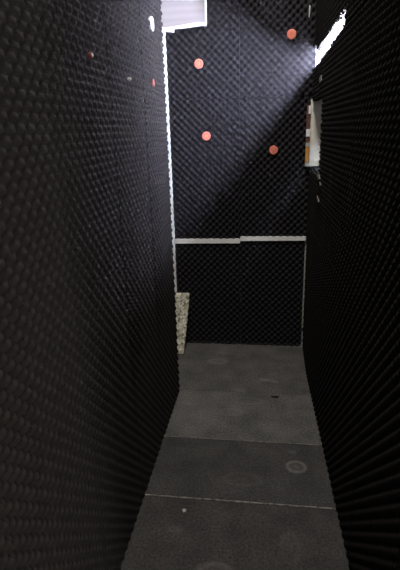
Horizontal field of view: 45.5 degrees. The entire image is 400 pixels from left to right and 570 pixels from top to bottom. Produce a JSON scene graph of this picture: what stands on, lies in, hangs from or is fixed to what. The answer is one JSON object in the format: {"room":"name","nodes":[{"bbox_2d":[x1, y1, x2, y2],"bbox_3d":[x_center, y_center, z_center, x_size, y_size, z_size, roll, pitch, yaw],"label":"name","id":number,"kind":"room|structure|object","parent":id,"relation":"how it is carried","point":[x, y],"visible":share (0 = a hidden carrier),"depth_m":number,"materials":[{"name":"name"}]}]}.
{"room":"soundproof room","nodes":[
{"label":"soundproof room","id":0,"kind":"room"},
{"bbox_2d":[185,342,301,346],"bbox_3d":[-0.031,1.311,1.569,2.150,0.060,5.335,1,18,8],"label":"floor","id":1,"kind":"structure","parent":0,"point":[185,342],"depth_m":3.96,"materials":[{"name":"concrete"}]},
{"bbox_2d":[120,496,350,569],"bbox_3d":[0.151,1.119,2.025,0.967,0.012,0.520,1,18,8],"label":"tile","id":2,"kind":"object","parent":1,"relation":"on","point":[210,535],"visible":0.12,"depth_m":2.07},
{"bbox_2d":[145,436,335,507],"bbox_3d":[0.210,0.963,2.500,0.952,0.012,0.461,1,18,8],"label":"tile","id":3,"kind":"object","parent":1,"relation":"on","point":[266,472],"visible":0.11,"depth_m":2.47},
{"bbox_2d":[145,494,335,509],"bbox_3d":[0.179,1.037,2.277,0.952,0.011,0.010,1,18,8],"label":"strip","id":4,"kind":"object","parent":1,"relation":"on","point":[304,506],"visible":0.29,"depth_m":2.27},
{"bbox_2d":[165,436,317,444],"bbox_3d":[0.233,0.891,2.721,0.937,0.011,0.005,1,18,8],"label":"strip","id":5,"kind":"object","parent":1,"relation":"on","point":[165,436],"visible":0.29,"depth_m":2.72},
{"bbox_2d":[164,390,321,444],"bbox_3d":[0.268,0.809,2.970,0.937,0.012,0.523,1,18,8],"label":"tile","id":6,"kind":"object","parent":1,"relation":"on","point":[287,418],"visible":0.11,"depth_m":2.93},
{"bbox_2d":[178,343,310,394],"bbox_3d":[0.021,0.608,3.613,1.565,0.012,0.746,1,18,8],"label":"tile","id":7,"kind":"object","parent":1,"relation":"on","point":[204,367],"visible":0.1,"depth_m":3.53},
{"bbox_2d":[175,292,189,354],"bbox_3d":[-0.151,0.306,3.806,0.122,0.451,0.228,1,18,8],"label":"foam offcut","id":8,"kind":"object","parent":7,"relation":"on","point":[182,298],"visible":0.87,"depth_m":3.80,"materials":[{"name":"beige"}]},
{"bbox_2d":[160,0,345,344],"bbox_3d":[0.275,-0.812,3.608,2.150,2.700,0.100,1,18,8],"label":"wall","id":9,"kind":"structure","parent":0,"point":[174,12],"depth_m":3.26,"materials":[{"name":"white paint"}]},
{"bbox_2d":[162,32,177,292],"bbox_3d":[-0.253,-0.631,3.667,0.094,2.350,0.040,1,18,8],"label":"trim","id":10,"kind":"structure","parent":9,"relation":"attached to","point":[165,72],"depth_m":3.54,"materials":[{"name":"white metal"}]},
{"bbox_2d":[161,0,206,32],"bbox_3d":[-0.139,-1.896,3.212,0.368,0.350,0.009,1,18,8],"label":"edging","id":11,"kind":"object","parent":9,"relation":"attached to","point":[196,24],"visible":0.86,"depth_m":3.24,"materials":[{"name":"white painted timber"}]},
{"bbox_2d":[165,0,239,100],"bbox_3d":[0.017,-1.698,3.279,0.509,0.786,0.036,1,18,8],"label":"panel","id":12,"kind":"object","parent":9,"relation":"attached to","point":[217,44],"visible":0.98,"depth_m":3.31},
{"bbox_2d":[194,59,202,68],"bbox_3d":[-0.009,-1.538,3.316,0.062,0.062,0.018,1,18,8],"label":"disc","id":13,"kind":"object","parent":12,"relation":"attached to","point":[198,63],"visible":1,"depth_m":3.31,"materials":[{"name":"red plastic"}]},
{"bbox_2d":[169,98,239,238],"bbox_3d":[0.043,-0.844,3.557,0.509,1.010,0.036,1,18,8],"label":"panel","id":14,"kind":"object","parent":9,"relation":"attached to","point":[205,173],"visible":1,"depth_m":3.54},
{"bbox_2d":[202,132,210,139],"bbox_3d":[0.046,-1.081,3.459,0.062,0.062,0.018,1,18,8],"label":"disc","id":15,"kind":"object","parent":14,"relation":"attached to","point":[206,135],"visible":1,"depth_m":3.45,"materials":[{"name":"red plastic"}]},
{"bbox_2d":[175,238,239,242],"bbox_3d":[0.058,-0.345,3.719,0.509,0.037,0.035,1,18,8],"label":"batten","id":16,"kind":"object","parent":9,"relation":"attached to","point":[177,240],"visible":0.93,"depth_m":3.70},
{"bbox_2d":[175,243,240,342],"bbox_3d":[0.071,0.076,3.855,0.509,0.840,0.036,1,18,8],"label":"panel","id":17,"kind":"object","parent":9,"relation":"attached to","point":[209,272],"visible":0.92,"depth_m":3.83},
{"bbox_2d":[240,241,304,344],"bbox_3d":[0.565,0.072,3.784,0.486,0.862,0.036,1,18,8],"label":"panel","id":18,"kind":"object","parent":9,"relation":"attached to","point":[271,277],"visible":1,"depth_m":3.77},
{"bbox_2d":[240,236,305,240],"bbox_3d":[0.555,-0.357,3.644,0.492,0.034,0.037,1,18,8],"label":"batten","id":19,"kind":"object","parent":9,"relation":"attached to","point":[242,238],"visible":1,"depth_m":3.63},
{"bbox_2d":[240,95,312,235],"bbox_3d":[0.550,-0.845,3.484,0.512,0.992,0.036,1,18,8],"label":"panel","id":20,"kind":"object","parent":9,"relation":"attached to","point":[274,189],"visible":0.96,"depth_m":3.48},
{"bbox_2d":[269,146,277,154],"bbox_3d":[0.529,-0.969,3.428,0.062,0.062,0.018,1,18,8],"label":"disc","id":21,"kind":"object","parent":20,"relation":"attached to","point":[273,150],"visible":1,"depth_m":3.42,"materials":[{"name":"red plastic"}]},
{"bbox_2d":[239,0,316,97],"bbox_3d":[0.524,-1.691,3.209,0.512,0.786,0.036,1,18,8],"label":"panel","id":22,"kind":"object","parent":9,"relation":"attached to","point":[272,64],"visible":0.97,"depth_m":3.23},
{"bbox_2d":[287,29,295,39],"bbox_3d":[0.611,-1.674,3.184,0.062,0.062,0.018,1,18,8],"label":"disc","id":23,"kind":"object","parent":22,"relation":"attached to","point":[291,34],"visible":1,"depth_m":3.18,"materials":[{"name":"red plastic"}]},
{"bbox_2d":[301,243,306,327],"bbox_3d":[0.827,0.011,3.741,0.037,0.700,0.011,1,18,8],"label":"trim","id":24,"kind":"structure","parent":9,"relation":"attached to","point":[305,243],"depth_m":3.73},
{"bbox_3d":[0.657,-0.295,1.980,0.091,2.700,3.185,1,18,8],"label":"wall","id":25,"kind":"structure","parent":0,"visible":0},
{"bbox_2d":[302,220,312,374],"bbox_3d":[0.792,0.081,3.470,0.036,1.033,0.508,1,18,8],"label":"panel","id":26,"kind":"object","parent":25,"relation":"attached to","point":[309,241],"visible":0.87,"depth_m":3.44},
{"bbox_2d":[307,168,317,232],"bbox_3d":[0.772,-0.587,3.253,0.036,0.365,0.508,1,18,8],"label":"panel","id":27,"kind":"object","parent":25,"relation":"attached to","point":[311,193],"visible":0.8,"depth_m":3.23,"materials":[{"name":"black fabric"}]},
{"bbox_2d":[309,99,322,165],"bbox_3d":[0.841,-1.072,3.365,0.130,0.448,0.044,1,18,8],"label":"board","id":28,"kind":"object","parent":25,"relation":"attached to","point":[315,119],"visible":0.43,"depth_m":3.35,"materials":[{"name":"paint"}]},
{"bbox_2d":[305,105,310,166],"bbox_3d":[0.758,-1.046,3.357,0.026,0.413,0.024,1,18,8],"label":"lath","id":29,"kind":"object","parent":28,"relation":"attached to","point":[308,116],"visible":1,"depth_m":3.34,"materials":[{"name":"white wood"}]},
{"bbox_2d":[312,60,322,100],"bbox_3d":[0.756,-1.291,3.030,0.036,0.210,0.510,1,18,7],"label":"panel","id":30,"kind":"object","parent":25,"relation":"attached to","point":[317,70],"visible":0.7,"depth_m":3.06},
{"bbox_2d":[314,0,323,50],"bbox_3d":[0.736,-1.745,2.877,0.036,0.602,0.508,1,18,8],"label":"panel","id":31,"kind":"object","parent":25,"relation":"attached to","point":[318,43],"visible":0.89,"depth_m":2.90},
{"bbox_2d":[313,40,336,251],"bbox_3d":[0.699,-0.755,2.664,0.036,1.052,0.508,0,18,6],"label":"panel","id":32,"kind":"object","parent":25,"relation":"attached to","point":[327,64],"visible":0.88,"depth_m":2.60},
{"bbox_2d":[321,0,339,42],"bbox_3d":[0.674,-1.586,2.394,0.035,0.602,0.508,0,18,6],"label":"panel","id":33,"kind":"object","parent":25,"relation":"attached to","point":[330,8],"visible":0.91,"depth_m":2.48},
{"bbox_2d":[324,7,360,279],"bbox_3d":[0.647,-0.605,2.179,0.036,1.069,0.508,0,18,6],"label":"panel","id":34,"kind":"object","parent":25,"relation":"attached to","point":[346,49],"visible":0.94,"depth_m":2.13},
{"bbox_2d":[336,0,350,20],"bbox_3d":[0.622,-1.436,1.909,0.035,0.584,0.508,0,18,6],"label":"panel","id":35,"kind":"object","parent":25,"relation":"attached to","point":[342,5],"visible":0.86,"depth_m":2.14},
{"bbox_2d":[344,0,366,21],"bbox_3d":[0.540,-0.866,1.164,0.036,0.058,1.892,0,18,6],"label":"panel","id":36,"kind":"object","parent":25,"relation":"attached to","point":[353,5],"visible":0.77,"depth_m":1.91,"materials":[{"name":"black fabric"}]},
{"bbox_3d":[-0.523,0.135,0.768,0.040,2.700,4.425,1,18,8],"label":"wall","id":37,"kind":"structure","parent":0,"visible":0},
{"bbox_2d":[0,0,47,57],"bbox_3d":[-0.455,-0.893,0.874,0.036,0.805,0.509,1,18,8],"label":"panel","id":38,"kind":"object","parent":37,"relation":"attached to","point":[20,23],"visible":0.93,"depth_m":1.12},
{"bbox_2d":[37,0,108,76],"bbox_3d":[-0.387,-1.052,1.355,0.036,0.805,0.509,1,18,8],"label":"panel","id":39,"kind":"object","parent":37,"relation":"attached to","point":[73,29],"visible":0.93,"depth_m":1.43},
{"bbox_2d":[45,58,130,401],"bbox_3d":[-0.361,-0.183,1.637,0.036,1.021,0.509,1,18,8],"label":"panel","id":40,"kind":"object","parent":37,"relation":"attached to","point":[80,107],"visible":0.98,"depth_m":1.58,"materials":[{"name":"black fabric"}]},
{"bbox_2d":[101,0,143,87],"bbox_3d":[-0.320,-1.210,1.836,0.036,0.805,0.509,1,18,8],"label":"panel","id":41,"kind":"object","parent":37,"relation":"attached to","point":[120,18],"visible":0.91,"depth_m":1.89,"materials":[{"name":"black fabric"}]},
{"bbox_2d":[107,78,155,336],"bbox_3d":[-0.293,-0.342,2.118,0.036,1.021,0.509,1,18,8],"label":"panel","id":42,"kind":"object","parent":37,"relation":"attached to","point":[127,113],"visible":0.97,"depth_m":2.07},
{"bbox_2d":[137,0,165,95],"bbox_3d":[-0.252,-1.368,2.317,0.036,0.805,0.509,1,18,8],"label":"panel","id":43,"kind":"object","parent":37,"relation":"attached to","point":[151,45],"visible":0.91,"depth_m":2.35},
{"bbox_2d":[148,16,153,31],"bbox_3d":[-0.236,-1.274,2.329,0.018,0.068,0.068,1,18,8],"label":"disc","id":44,"kind":"object","parent":43,"relation":"attached to","point":[150,18],"visible":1,"depth_m":2.31,"materials":[{"name":"white plastic"}]},
{"bbox_2d":[142,89,173,296],"bbox_3d":[-0.225,-0.500,2.599,0.036,1.021,0.509,1,18,8],"label":"panel","id":45,"kind":"object","parent":37,"relation":"attached to","point":[155,115],"visible":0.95,"depth_m":2.56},
{"bbox_2d":[155,270,179,434],"bbox_3d":[-0.198,0.393,2.889,0.036,0.856,0.509,1,18,8],"label":"panel","id":46,"kind":"object","parent":37,"relation":"attached to","point":[165,301],"visible":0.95,"depth_m":2.85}
]}

